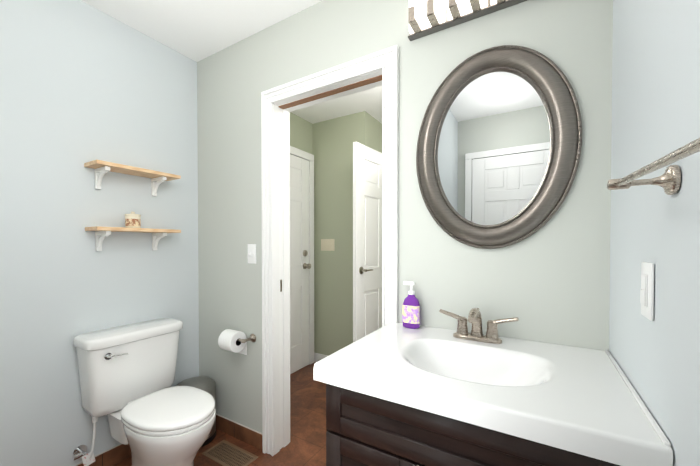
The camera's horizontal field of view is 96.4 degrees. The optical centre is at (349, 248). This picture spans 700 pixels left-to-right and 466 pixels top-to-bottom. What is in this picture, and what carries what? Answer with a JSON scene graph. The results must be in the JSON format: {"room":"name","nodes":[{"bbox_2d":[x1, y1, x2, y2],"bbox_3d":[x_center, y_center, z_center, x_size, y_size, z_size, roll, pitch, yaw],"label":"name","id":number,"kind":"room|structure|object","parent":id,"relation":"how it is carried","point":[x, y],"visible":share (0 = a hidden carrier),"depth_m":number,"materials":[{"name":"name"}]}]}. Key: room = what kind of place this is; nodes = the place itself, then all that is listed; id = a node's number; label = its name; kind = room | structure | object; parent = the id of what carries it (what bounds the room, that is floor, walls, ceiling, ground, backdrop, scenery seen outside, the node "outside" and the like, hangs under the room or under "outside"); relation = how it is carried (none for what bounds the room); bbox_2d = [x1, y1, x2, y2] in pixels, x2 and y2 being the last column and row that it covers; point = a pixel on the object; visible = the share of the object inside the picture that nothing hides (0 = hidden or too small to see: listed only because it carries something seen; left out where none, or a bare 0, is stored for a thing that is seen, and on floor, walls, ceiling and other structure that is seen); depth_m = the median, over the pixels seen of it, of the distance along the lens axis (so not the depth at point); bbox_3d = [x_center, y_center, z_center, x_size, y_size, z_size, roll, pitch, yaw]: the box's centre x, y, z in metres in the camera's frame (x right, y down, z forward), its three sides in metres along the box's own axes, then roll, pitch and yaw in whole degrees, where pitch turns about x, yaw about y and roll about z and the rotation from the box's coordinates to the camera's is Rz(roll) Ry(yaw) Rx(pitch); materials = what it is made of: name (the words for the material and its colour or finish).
{"room":"bathroom","nodes":[
{"label":"bathroom","id":0,"kind":"room"},
{"bbox_2d":[0,0,312,465],"bbox_3d":[-0.741,-0.049,2.749,0.120,2.440,4.090,0,1,31],"label":"wall","id":1,"kind":"structure","parent":0,"point":[81,83],"depth_m":1.58,"materials":[{"name":"paint"}]},
{"bbox_2d":[75,444,130,465],"bbox_3d":[-1.352,1.139,1.616,0.012,0.095,1.250,0,1,31],"label":"baseboard","id":2,"kind":"structure","parent":1,"relation":"attached to","point":[121,452],"depth_m":1.71,"materials":[{"name":"brown"}]},
{"bbox_2d":[84,160,180,195],"bbox_3d":[-1.186,-0.373,1.740,0.145,0.124,0.420,0,1,31],"label":"shelf","id":3,"kind":"object","parent":1,"relation":"attached to","point":[101,168],"visible":1,"depth_m":1.67,"materials":[{"name":"brown wood"}]},
{"bbox_2d":[85,226,180,250],"bbox_3d":[-1.186,-0.048,1.745,0.145,0.124,0.420,0,1,31],"label":"shelf","id":4,"kind":"object","parent":1,"relation":"attached to","point":[101,233],"visible":1,"depth_m":1.65,"materials":[{"name":"brown wood"}]},
{"bbox_2d":[125,212,140,227],"bbox_3d":[-1.196,-0.157,1.725,0.074,0.092,0.074,0,1,31],"label":"candle jar","id":5,"kind":"object","parent":4,"relation":"on","point":[132,219],"visible":0.88,"depth_m":1.70,"materials":[{"name":"beige glass"}]},
{"bbox_2d":[290,154,310,373],"bbox_3d":[-0.596,0.152,2.764,0.095,2.030,0.810,0,1,31],"label":"entry door","id":6,"kind":"structure","parent":1,"relation":"in","point":[300,266],"depth_m":3.00,"materials":[{"name":"white paint"}]},
{"bbox_2d":[290,146,313,363],"bbox_3d":[-0.626,0.117,2.781,0.044,2.108,0.958,0,1,31],"label":"door frame","id":7,"kind":"structure","parent":1,"relation":"attached to","point":[299,153],"depth_m":3.14,"materials":[{"name":"white paint"}]},
{"bbox_2d":[113,361,326,465],"bbox_3d":[0.057,1.233,1.851,2.430,0.100,4.840,0,1,31],"label":"floor","id":8,"kind":"structure","parent":0,"point":[306,446],"depth_m":1.98,"materials":[{"name":"brown tile"}]},
{"bbox_2d":[72,318,215,465],"bbox_3d":[-0.967,0.808,1.577,0.705,0.756,0.477,0,1,31],"label":"toilet","id":9,"kind":"object","parent":8,"relation":"on","point":[127,378],"visible":1,"depth_m":1.53,"materials":[{"name":"white ceramic"}]},
{"bbox_2d":[177,376,215,447],"bbox_3d":[-0.971,0.999,1.932,0.242,0.362,0.274,0,1,31],"label":"trash can","id":10,"kind":"object","parent":8,"relation":"on","point":[207,384],"visible":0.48,"depth_m":1.93,"materials":[{"name":"black plastic"}]},
{"bbox_2d":[202,440,257,465],"bbox_3d":[-0.685,1.181,1.788,0.305,0.005,0.150,0,1,31],"label":"floor vent","id":11,"kind":"object","parent":8,"relation":"in","point":[224,453],"visible":1,"depth_m":1.79,"materials":[{"name":"brown metal"}]},
{"bbox_2d":[313,322,672,465],"bbox_3d":[0.362,0.762,0.970,0.762,0.866,0.582,0,1,31],"label":"bathroom vanity","id":12,"kind":"object","parent":8,"relation":"on","point":[398,394],"visible":0.9,"depth_m":0.79,"materials":[{"name":"brown wood"}]},
{"bbox_2d":[402,281,420,328],"bbox_3d":[0.256,0.234,1.308,0.075,0.192,0.048,0,1,31],"label":"soap bottle","id":13,"kind":"object","parent":12,"relation":"on","point":[411,316],"visible":1,"depth_m":1.29,"materials":[{"name":"purple plastic"}]},
{"bbox_2d":[439,308,518,343],"bbox_3d":[0.442,0.271,1.107,0.270,0.123,0.143,0,1,31],"label":"faucet","id":14,"kind":"object","parent":12,"relation":"on","point":[475,320],"visible":1,"depth_m":1.12,"materials":[{"name":"silver metal"}]},
{"bbox_2d":[81,0,381,123],"bbox_3d":[0.057,-1.296,1.817,2.430,0.080,4.840,0,1,31],"label":"ceiling","id":15,"kind":"structure","parent":0,"point":[197,30],"depth_m":1.75,"materials":[{"name":"white paint"}]},
{"bbox_2d":[313,111,370,355],"bbox_3d":[-0.092,-0.054,3.123,0.610,2.440,0.120,0,1,31],"label":"wall","id":16,"kind":"structure","parent":0,"point":[334,139],"depth_m":3.09,"materials":[{"name":"paint"}]},
{"bbox_2d":[314,352,327,361],"bbox_3d":[0.221,1.114,3.651,0.620,0.090,1.340,0,1,31],"label":"baseboard","id":17,"kind":"structure","parent":16,"relation":"attached to","point":[318,357],"depth_m":3.19,"materials":[{"name":"white paint"}]},
{"bbox_2d":[321,239,334,250],"bbox_3d":[-0.226,-0.034,3.123,0.165,0.118,0.015,0,1,31],"label":"hall light switch","id":18,"kind":"object","parent":16,"relation":"attached to","point":[327,244],"visible":1,"depth_m":3.12,"materials":[{"name":"beige plastic"}]},
{"bbox_2d":[371,116,381,152],"bbox_3d":[0.460,-0.060,3.568,0.120,2.440,1.210,0,1,31],"label":"wall","id":19,"kind":"structure","parent":0,"point":[376,135],"depth_m":3.11,"materials":[{"name":"paint"}]},
{"bbox_2d":[353,142,381,341],"bbox_3d":[0.276,0.148,2.869,0.114,2.030,0.803,0,1,31],"label":"open door","id":20,"kind":"structure","parent":19,"relation":"in","point":[367,240],"depth_m":2.66,"materials":[{"name":"white paint"}]},
{"bbox_2d":[197,0,612,432],"bbox_3d":[-0.066,-0.034,1.628,2.190,2.440,0.120,0,1,31],"label":"wall","id":21,"kind":"structure","parent":0,"point":[548,281],"depth_m":1.34,"materials":[{"name":"paint"}]},
{"bbox_2d":[218,329,255,354],"bbox_3d":[-0.676,0.565,1.853,0.201,0.155,0.132,0,1,31],"label":"toilet paper holder","id":22,"kind":"object","parent":21,"relation":"attached to","point":[235,341],"visible":1,"depth_m":1.83,"materials":[{"name":"white paper"}]},
{"bbox_2d":[216,413,262,450],"bbox_3d":[-0.756,1.134,1.981,0.600,0.095,0.010,0,1,31],"label":"baseboard","id":23,"kind":"structure","parent":21,"relation":"attached to","point":[252,437],"depth_m":1.93,"materials":[{"name":"brown"}]},
{"bbox_2d":[248,244,255,263],"bbox_3d":[-0.586,0.033,1.860,0.072,0.116,0.015,0,1,31],"label":"bathroom light switch","id":24,"kind":"object","parent":21,"relation":"attached to","point":[251,253],"visible":1,"depth_m":1.86,"materials":[{"name":"white plastic"}]},
{"bbox_2d":[261,45,398,455],"bbox_3d":[-0.109,0.148,1.656,0.830,2.075,0.165,0,1,31],"label":"door frame","id":25,"kind":"structure","parent":21,"relation":"attached to","point":[354,76],"depth_m":1.77,"materials":[{"name":"white paint"}]},
{"bbox_2d":[408,0,526,40],"bbox_3d":[0.502,-0.967,1.137,0.633,0.157,0.114,0,1,31],"label":"sconce","id":26,"kind":"object","parent":21,"relation":"attached to","point":[427,17],"visible":0.98,"depth_m":1.21,"materials":[{"name":"silver metal"}]},
{"bbox_2d":[416,45,581,248],"bbox_3d":[0.522,-0.376,1.178,0.570,0.756,0.036,0,1,31],"label":"oval mirror","id":27,"kind":"object","parent":21,"relation":"attached to","point":[499,148],"visible":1,"depth_m":1.17,"materials":[{"name":"grey metal"}]},
{"bbox_2d":[609,0,699,465],"bbox_3d":[1.048,-0.028,1.240,0.120,2.440,4.840,0,1,31],"label":"wall","id":28,"kind":"structure","parent":0,"point":[656,81],"depth_m":0.61,"materials":[{"name":"paint"}]},
{"bbox_2d":[640,262,653,320],"bbox_3d":[0.621,0.088,0.659,0.011,0.116,0.072,0,1,31],"label":"light switch","id":29,"kind":"object","parent":28,"relation":"attached to","point":[647,291],"visible":0.98,"depth_m":0.65,"materials":[{"name":"white plastic"}]},
{"bbox_2d":[607,138,699,194],"bbox_3d":[0.394,-0.100,0.355,0.090,0.079,0.521,0,1,31],"label":"towel rail","id":30,"kind":"object","parent":28,"relation":"attached to","point":[669,180],"visible":0.98,"depth_m":0.51,"materials":[{"name":"silver metal"}]}
]}

